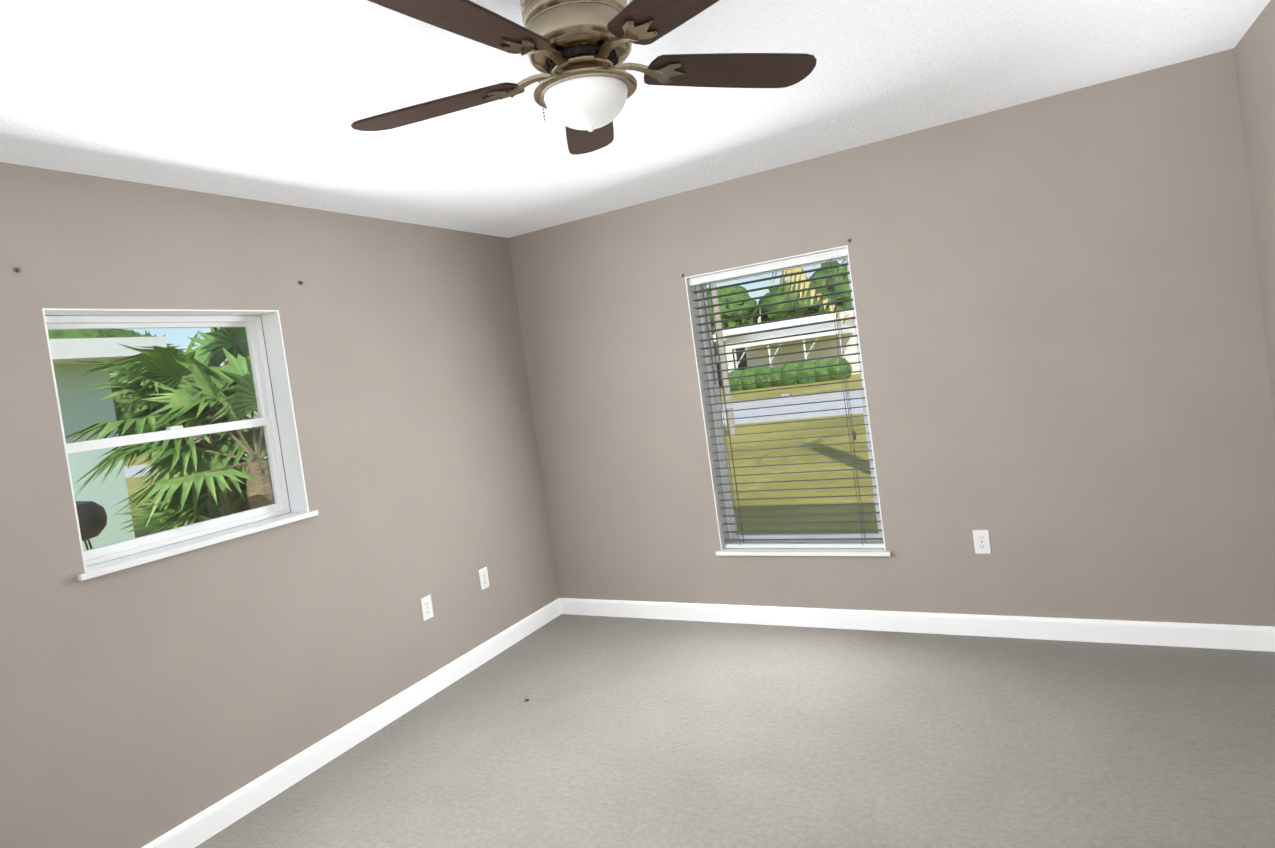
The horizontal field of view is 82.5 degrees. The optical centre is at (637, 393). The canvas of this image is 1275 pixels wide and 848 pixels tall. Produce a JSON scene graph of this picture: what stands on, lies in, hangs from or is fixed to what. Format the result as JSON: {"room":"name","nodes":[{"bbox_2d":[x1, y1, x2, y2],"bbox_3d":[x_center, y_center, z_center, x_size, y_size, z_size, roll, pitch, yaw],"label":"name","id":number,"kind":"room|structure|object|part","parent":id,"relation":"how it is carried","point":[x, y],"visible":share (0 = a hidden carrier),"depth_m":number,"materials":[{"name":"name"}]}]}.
{"room":"empty bedroom","nodes":[
{"label":"empty bedroom","id":0,"kind":"room"},
{"bbox_2d":[0,162,558,847],"bbox_3d":[-1.757,0.428,2.849,0.200,2.440,4.670,-7,2,29],"label":"wall","id":1,"kind":"structure","parent":0,"point":[142,704],"depth_m":3.00,"materials":[{"name":"beige paint"}]},
{"bbox_2d":[14,267,20,272],"bbox_3d":[-2.005,-0.401,2.352,0.016,0.017,0.018,-7,2,29],"label":"screw","id":2,"kind":"object","parent":1,"relation":"attached to","point":[17,269],"visible":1,"depth_m":2.35,"materials":[{"name":"silver metal"}]},
{"bbox_2d":[42,308,308,571],"bbox_3d":[-1.787,0.129,2.842,0.185,0.890,0.865,-7,2,29],"label":"window","id":3,"kind":"structure","parent":1,"relation":"in","point":[138,319],"depth_m":2.97,"materials":[{"name":"white"}]},
{"bbox_2d":[77,510,317,580],"bbox_3d":[-1.684,0.576,2.834,0.146,0.022,0.915,-7,2,29],"label":"window sill","id":4,"kind":"structure","parent":1,"relation":"attached to","point":[111,566],"depth_m":2.74,"materials":[{"name":"white wood"}]},
{"bbox_2d":[142,598,561,847],"bbox_3d":[-1.507,1.575,2.835,0.013,0.102,4.270,-7,2,29],"label":"baseboard","id":5,"kind":"structure","parent":1,"relation":"attached to","point":[226,812],"depth_m":3.18,"materials":[{"name":"white paint"}]},
{"bbox_2d":[420,595,433,620],"bbox_3d":[-1.077,1.100,3.721,0.007,0.116,0.070,-7,2,29],"label":"electrical outlet","id":6,"kind":"object","parent":1,"relation":"attached to","point":[426,606],"visible":1,"depth_m":3.72,"materials":[{"name":"white plastic"}]},
{"bbox_2d":[478,567,489,589],"bbox_3d":[-0.868,1.048,4.111,0.007,0.116,0.070,-7,2,29],"label":"electrical outlet","id":7,"kind":"object","parent":1,"relation":"attached to","point":[484,578],"visible":1,"depth_m":4.11,"materials":[{"name":"white plastic"}]},
{"bbox_2d":[0,0,1269,237],"bbox_3d":[-0.250,-1.038,1.880,4.057,0.120,4.670,-7,2,29],"label":"ceiling","id":8,"kind":"structure","parent":0,"point":[266,100],"depth_m":2.45,"materials":[{"name":"white paint"}]},
{"bbox_2d":[351,0,816,154],"bbox_3d":[-0.172,-0.813,1.780,1.268,0.340,1.249,-7,2,29],"label":"fan","id":9,"kind":"object","parent":8,"relation":"hanging from","point":[577,52],"visible":1,"depth_m":1.73,"materials":[{"name":"brown wood"}]},
{"bbox_3d":[-0.226,-0.693,1.721,0.005,0.094,0.005,-7,2,29],"label":"chain","id":10,"kind":"part","parent":9,"relation":"part of","materials":[{"name":"silver metal"}]},
{"bbox_3d":[-0.138,-0.815,1.804,0.180,0.014,0.180,-7,2,29],"label":"motor","id":11,"kind":"part","parent":9,"relation":"part of","materials":[{"name":"brown metal"}]},
{"bbox_3d":[-0.122,-0.699,1.807,0.210,0.100,0.210,-7,2,29],"label":"lamp shade","id":12,"kind":"part","parent":9,"relation":"part of","materials":[{"name":"white glass"}]},
{"bbox_2d":[195,614,1274,847],"bbox_3d":[0.095,1.498,1.963,4.057,0.120,4.670,-7,2,29],"label":"floor","id":13,"kind":"structure","parent":0,"point":[627,732],"depth_m":2.75,"materials":[{"name":"carpet"}]},
{"bbox_2d":[508,48,1274,625],"bbox_3d":[0.979,0.022,3.880,3.657,2.440,0.200,-7,2,29],"label":"wall","id":14,"kind":"structure","parent":0,"point":[1062,338],"depth_m":3.39,"materials":[{"name":"beige paint"}]},
{"bbox_2d":[685,245,885,550],"bbox_3d":[0.808,0.068,3.969,0.905,1.560,0.185,-7,2,29],"label":"window","id":15,"kind":"structure","parent":14,"relation":"in","point":[699,333],"depth_m":3.98,"materials":[{"name":"white plastic"}]},
{"bbox_2d":[701,283,740,545],"bbox_3d":[0.469,0.123,4.077,0.027,1.495,0.007,-8,2,2],"label":"blind cord","id":16,"kind":"object","parent":15,"relation":"hanging from","point":[705,283],"depth_m":4.07,"materials":[{"name":"white fabric"}]},
{"bbox_2d":[709,283,743,541],"bbox_3d":[0.504,0.118,4.095,0.002,1.495,0.002,-7,2,29],"label":"blind cord","id":17,"kind":"object","parent":15,"relation":"hanging from","point":[709,283],"depth_m":4.11,"materials":[{"name":"white fabric"}]},
{"bbox_3d":[0.790,0.072,3.935,0.885,1.550,0.064,-7,2,29],"label":"back window blind rails","id":18,"kind":"part","parent":15,"relation":"part of","materials":[{"name":"white plastic"}]},
{"bbox_2d":[829,259,855,442],"bbox_3d":[1.054,-0.225,3.721,0.017,0.940,0.017,-7,2,8],"label":"blind cord","id":19,"kind":"object","parent":15,"relation":"hanging from","point":[854,435],"depth_m":3.76,"materials":[{"name":"white fabric"}]},
{"bbox_2d":[827,263,864,543],"bbox_3d":[1.072,0.052,3.752,0.002,1.495,0.002,-7,2,29],"label":"blind cord","id":20,"kind":"object","parent":15,"relation":"hanging from","point":[827,263],"depth_m":3.76,"materials":[{"name":"white fabric"}]},
{"bbox_2d":[854,447,866,542],"bbox_3d":[1.096,0.048,3.769,0.002,1.495,0.002,-7,2,29],"label":"blind cord","id":21,"kind":"object","parent":15,"relation":"hanging from","point":[854,447],"depth_m":3.78,"materials":[{"name":"white fabric"}]},
{"bbox_2d":[716,548,890,555],"bbox_3d":[0.892,0.856,3.952,0.955,0.022,0.146,-7,2,29],"label":"window sill","id":22,"kind":"structure","parent":14,"relation":"attached to","point":[803,552],"depth_m":3.89,"materials":[{"name":"white wood"}]},
{"bbox_2d":[562,598,1274,651],"bbox_3d":[1.087,1.190,3.824,3.600,0.102,0.013,-7,2,29],"label":"baseboard","id":23,"kind":"structure","parent":14,"relation":"attached to","point":[1195,635],"depth_m":3.55,"materials":[{"name":"white paint"}]},
{"bbox_2d":[972,530,990,553],"bbox_3d":[1.647,0.712,3.475,0.070,0.116,0.007,-7,2,29],"label":"electrical outlet","id":24,"kind":"object","parent":14,"relation":"attached to","point":[981,541],"visible":1,"depth_m":3.47,"materials":[{"name":"white plastic"}]},
{"bbox_2d":[1234,0,1274,424],"bbox_3d":[1.602,0.032,0.994,0.200,2.440,4.670,-7,2,29],"label":"wall","id":25,"kind":"structure","parent":0,"point":[1254,49],"depth_m":2.73,"materials":[{"name":"beige paint"}]},
{"label":"outside","id":26,"kind":"structure","parent":0,"visible":0},
{"bbox_2d":[123,373,877,552],"bbox_3d":[21.175,-2.453,44.794,240.000,0.300,220.000,-7,2,29],"label":"lawn","id":27,"kind":"structure","parent":26,"point":[768,469],"depth_m":10.60,"materials":[{"name":"green plant"}]},
{"bbox_2d":[75,501,106,565],"bbox_3d":[-6.344,1.750,8.277,0.600,1.153,0.580,-7,2,29],"label":"outdoor grill","id":28,"kind":"object","parent":27,"relation":"on","point":[93,523],"depth_m":8.20,"materials":[{"name":"grey metal"}]},
{"bbox_2d":[54,363,136,566],"bbox_3d":[-14.387,2.162,4.820,9.550,2.720,15.460,-7,2,29],"label":"neighbor house","id":29,"kind":"structure","parent":27,"relation":"on","point":[83,460],"depth_m":9.02,"materials":[{"name":"teal"}]},
{"bbox_2d":[49,336,166,364],"bbox_3d":[-14.611,0.708,4.673,10.800,0.230,16.460,-7,2,29],"label":"fascia","id":30,"kind":"object","parent":29,"relation":"on","point":[115,350],"depth_m":8.66,"materials":[{"name":"white wood"}]},
{"bbox_2d":[48,329,184,453],"bbox_3d":[-13.896,0.398,19.282,3.913,5.149,3.991,-7,2,29],"label":"tree","id":31,"kind":"object","parent":27,"relation":"on","point":[106,333],"depth_m":18.19,"materials":[{"name":"green plant"}]},
{"bbox_2d":[65,327,267,525],"bbox_3d":[-4.721,0.483,8.217,2.815,3.222,3.034,-7,2,29],"label":"palm tree","id":32,"kind":"object","parent":27,"relation":"on","point":[172,368],"depth_m":7.66,"materials":[{"name":"green plant"}]},
{"bbox_2d":[109,329,250,523],"bbox_3d":[-7.412,0.612,11.738,2.523,3.466,2.475,-7,2,29],"label":"palm tree","id":33,"kind":"object","parent":27,"relation":"on","point":[149,409],"depth_m":11.33,"materials":[{"name":"green plant"}]},
{"bbox_2d":[114,473,249,544],"bbox_3d":[-4.690,1.657,8.300,2.210,2.020,2.403,-7,2,29],"label":"palm tree","id":34,"kind":"object","parent":27,"relation":"on","point":[186,521],"depth_m":8.11,"materials":[{"name":"green plant"}]},
{"bbox_2d":[120,361,258,507],"bbox_3d":[-6.580,0.804,11.321,2.685,2.887,2.398,-7,2,29],"label":"palm tree","id":35,"kind":"object","parent":27,"relation":"on","point":[182,383],"depth_m":11.08,"materials":[{"name":"green plant"}]},
{"bbox_2d":[100,347,279,522],"bbox_3d":[-3.927,0.705,7.659,2.613,2.606,3.014,-7,2,29],"label":"palm tree","id":36,"kind":"object","parent":27,"relation":"on","point":[263,478],"depth_m":7.31,"materials":[{"name":"green plant"}]},
{"bbox_2d":[124,395,862,477],"bbox_3d":[7.570,0.057,19.614,240.000,0.020,7.000,-7,2,29],"label":"road","id":37,"kind":"structure","parent":27,"relation":"on","point":[812,407],"depth_m":20.21,"materials":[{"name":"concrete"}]},
{"bbox_2d":[709,284,735,436],"bbox_3d":[1.361,-3.753,15.568,2.400,9.500,0.485,-7,2,29],"label":"utility pole","id":38,"kind":"object","parent":27,"relation":"on","point":[730,414],"depth_m":15.74,"materials":[{"name":"grey wood"}]},
{"bbox_2d":[717,364,728,386],"bbox_3d":[4.761,-1.036,43.154,1.840,1.420,4.392,-7,2,29],"label":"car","id":39,"kind":"object","parent":27,"relation":"on","point":[719,377],"depth_m":41.34,"materials":[{"name":"grey"}]},
{"bbox_2d":[707,286,759,353],"bbox_3d":[7.067,-4.750,56.492,5.634,7.295,6.752,-7,2,29],"label":"tree","id":40,"kind":"object","parent":27,"relation":"on","point":[747,312],"depth_m":53.87,"materials":[{"name":"green plant"}]},
{"bbox_2d":[758,279,804,321],"bbox_3d":[12.840,-5.408,55.976,6.278,7.077,6.254,-7,2,29],"label":"tree","id":41,"kind":"object","parent":27,"relation":"on","point":[762,301],"depth_m":54.40,"materials":[{"name":"green plant"}]},
{"bbox_2d":[713,310,859,391],"bbox_3d":[14.443,-2.975,37.912,26.000,3.568,13.870,-7,2,29],"label":"house","id":42,"kind":"structure","parent":27,"relation":"on","point":[774,342],"depth_m":37.10,"materials":[{"name":"white"}]},
{"bbox_2d":[756,259,849,323],"bbox_3d":[2.871,-1.365,7.387,4.259,4.892,4.398,-7,2,29],"label":"palm tree","id":43,"kind":"object","parent":27,"relation":"on","point":[806,285],"depth_m":7.51,"materials":[{"name":"yellow plant"}]},
{"bbox_2d":[788,261,851,317],"bbox_3d":[15.034,-5.838,52.462,8.480,7.564,7.287,-7,2,29],"label":"tree","id":44,"kind":"object","parent":27,"relation":"on","point":[819,282],"depth_m":51.21,"materials":[{"name":"green plant"}]}
]}

